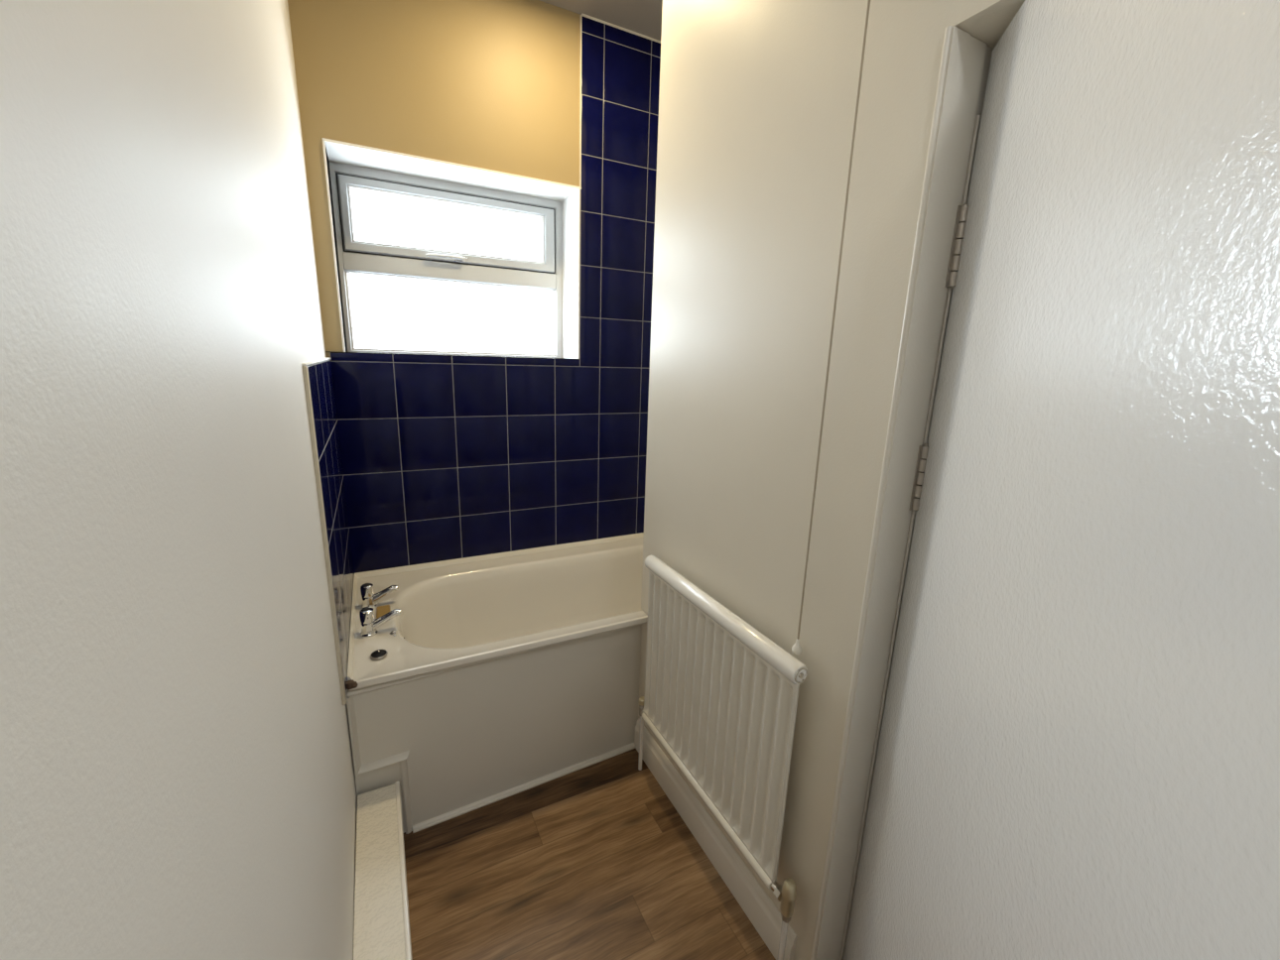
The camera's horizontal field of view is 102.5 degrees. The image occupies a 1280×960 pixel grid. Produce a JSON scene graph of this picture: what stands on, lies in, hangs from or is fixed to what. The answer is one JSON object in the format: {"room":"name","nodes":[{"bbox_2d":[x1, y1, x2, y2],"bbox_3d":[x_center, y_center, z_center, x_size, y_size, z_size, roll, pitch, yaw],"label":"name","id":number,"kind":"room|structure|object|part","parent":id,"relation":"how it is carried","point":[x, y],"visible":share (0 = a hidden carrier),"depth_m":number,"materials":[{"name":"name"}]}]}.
{"room":"bathroom","nodes":[
{"label":"bathroom","id":0,"kind":"room"},
{"bbox_2d":[0,0,357,959],"bbox_3d":[-0.376,-0.007,0.360,0.108,2.592,3.760,-5,15,-27],"label":"wall","id":1,"kind":"structure","parent":0,"point":[178,779],"depth_m":0.33,"materials":[{"name":"white paint"}]},
{"bbox_3d":[-0.717,0.157,1.173,0.010,0.816,0.010,-5,15,-27],"label":"edge trim","id":2,"kind":"part","parent":1,"relation":"part of","materials":[{"name":"beige tile"}]},
{"bbox_3d":[-0.898,0.061,1.511,0.015,0.796,0.777,-5,15,-27],"label":"panel","id":3,"kind":"part","parent":1,"relation":"part of","materials":[{"name":"blue tile"}]},
{"bbox_2d":[287,0,660,574],"bbox_3d":[-0.330,-0.467,2.287,1.807,2.592,0.294,-5,15,-27],"label":"wall","id":4,"kind":"structure","parent":0,"point":[445,457],"depth_m":1.95,"materials":[{"name":"blue tile"}]},
{"bbox_2d":[328,161,562,358],"bbox_3d":[-0.721,-0.836,2.069,0.863,0.654,0.090,-5,15,-27],"label":"window","id":5,"kind":"structure","parent":4,"relation":"in","point":[428,266],"depth_m":2.04,"materials":[{"name":"grey plastic"}]},
{"bbox_3d":[-0.759,-0.869,1.998,0.138,0.015,0.016,-5,15,-27],"label":"handle lever","id":6,"kind":"part","parent":5,"relation":"part of","materials":[{"name":"grey plastic"}]},
{"bbox_3d":[-0.721,-0.989,2.021,0.791,0.249,0.026,-5,15,-27],"label":"sash","id":7,"kind":"part","parent":5,"relation":"part of","materials":[{"name":"grey plastic"}]},
{"bbox_3d":[-0.730,-0.991,2.022,0.712,0.184,0.004,-5,15,-27],"label":"pane","id":8,"kind":"part","parent":5,"relation":"part of","materials":[{"name":"clear glass"}]},
{"bbox_3d":[-0.735,-0.667,2.109,0.800,0.278,0.004,-5,15,-27],"label":"pane","id":9,"kind":"part","parent":5,"relation":"part of","materials":[{"name":"clear glass"}]},
{"bbox_3d":[-0.706,-0.874,2.034,0.048,0.016,0.016,-5,15,-27],"label":"handle","id":10,"kind":"part","parent":5,"relation":"part of","materials":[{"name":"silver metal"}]},
{"bbox_3d":[-0.660,-0.471,1.948,0.913,0.002,0.007,-5,15,-27],"label":"sill edge trim","id":11,"kind":"part","parent":4,"relation":"part of","materials":[{"name":"white plastic"}]},
{"bbox_3d":[0.134,-1.447,2.115,0.807,0.576,0.010,-5,15,-27],"label":"tile edge trim","id":12,"kind":"part","parent":4,"relation":"part of","materials":[{"name":"blue tile"}]},
{"bbox_2d":[403,749,775,959],"bbox_3d":[0.827,1.170,1.177,2.760,0.001,3.524,-5,15,-27],"label":"floor","id":13,"kind":"structure","parent":0,"point":[596,861],"depth_m":1.39,"materials":[{"name":"brown wood"}]},
{"bbox_2d":[352,781,412,959],"bbox_3d":[-0.118,1.247,0.291,0.106,0.201,2.684,-5,15,-27],"label":"ledge","id":14,"kind":"object","parent":13,"relation":"on","point":[381,918],"visible":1,"depth_m":1.18,"materials":[{"name":"beige paint"}]},
{"bbox_2d":[345,532,647,834],"bbox_3d":[-0.170,0.606,2.061,1.708,0.622,0.723,-5,15,-27],"label":"bathtub","id":15,"kind":"object","parent":13,"relation":"on","point":[501,676],"visible":0.73,"depth_m":1.67,"materials":[{"name":"plastic"}]},
{"bbox_2d":[370,649,387,659],"bbox_3d":[-0.737,0.489,1.449,0.045,0.018,0.045,-5,15,-27],"label":"plug","id":16,"kind":"object","parent":15,"relation":"on","point":[379,654],"visible":1,"depth_m":1.44,"materials":[{"name":"silver metal"}]},
{"bbox_2d":[360,583,398,610],"bbox_3d":[-0.877,0.383,1.733,0.120,0.083,0.047,-5,15,-27],"label":"tap","id":17,"kind":"object","parent":15,"relation":"on","point":[369,599],"depth_m":1.72,"materials":[{"name":"silver metal"}]},
{"bbox_2d":[359,607,401,638],"bbox_3d":[-0.792,0.425,1.570,0.120,0.083,0.047,-5,15,-27],"label":"tap","id":18,"kind":"object","parent":15,"relation":"on","point":[370,628],"depth_m":1.56,"materials":[{"name":"silver metal"}]},
{"bbox_2d":[376,605,390,619],"bbox_3d":[-0.839,0.434,1.681,0.042,0.011,0.086,-5,15,-27],"label":"soap bar","id":19,"kind":"object","parent":15,"relation":"on","point":[381,610],"visible":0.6,"depth_m":1.68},
{"bbox_3d":[-0.392,0.756,1.617,0.890,0.522,0.006,-6,15,-29],"label":"bath panel","id":20,"kind":"part","parent":15,"relation":"part of","materials":[{"name":"paint"}]},
{"bbox_2d":[539,0,662,40],"bbox_3d":[0.860,-1.404,0.665,2.800,0.060,3.820,-5,15,-27],"label":"ceiling","id":21,"kind":"structure","parent":0,"point":[644,17],"depth_m":1.85,"materials":[{"name":"grey paint"}]},
{"bbox_2d":[791,0,870,654],"bbox_3d":[0.326,-0.511,0.854,0.088,1.799,0.088,-5,15,-27],"label":"pull cord","id":22,"kind":"object","parent":21,"relation":"hanging from","point":[796,649],"visible":1,"depth_m":0.92,"materials":[{"name":"white fabric"}]},
{"bbox_3d":[0.327,0.346,1.067,0.020,0.035,0.020,-5,15,-27],"label":"knob","id":23,"kind":"part","parent":22,"relation":"part of","materials":[{"name":"white plastic"}]},
{"bbox_2d":[638,0,1024,959],"bbox_3d":[0.714,0.009,0.442,0.140,2.592,2.744,-5,15,-27],"label":"wall","id":24,"kind":"structure","parent":0,"point":[757,98],"depth_m":1.07,"materials":[{"name":"white paint"}]},
{"bbox_2d":[634,718,796,959],"bbox_3d":[0.168,1.007,1.525,0.015,0.114,0.797,-5,15,-27],"label":"baseboard","id":25,"kind":"structure","parent":24,"relation":"attached to","point":[766,919],"depth_m":1.41,"materials":[{"name":"beige paint"}]},
{"bbox_2d":[638,555,808,959],"bbox_3d":[0.178,0.687,1.387,0.069,0.800,0.723,-5,15,-27],"label":"radiator","id":26,"kind":"object","parent":24,"relation":"attached to","point":[720,699],"visible":1,"depth_m":1.27,"materials":[{"name":"white metal"}]},
{"bbox_2d":[810,25,993,959],"bbox_3d":[0.650,0.344,0.629,0.158,1.849,0.799,-5,15,-27],"label":"trim","id":27,"kind":"structure","parent":24,"relation":"attached to","point":[965,60],"depth_m":0.88,"materials":[{"name":"beige paint"}]},
{"bbox_2d":[842,0,1279,959],"bbox_3d":[0.394,0.341,0.602,0.053,1.835,0.792,6,14,15],"label":"door","id":28,"kind":"structure","parent":24,"relation":"in","point":[1078,756],"depth_m":0.40,"materials":[{"name":"white paint"}]}
]}

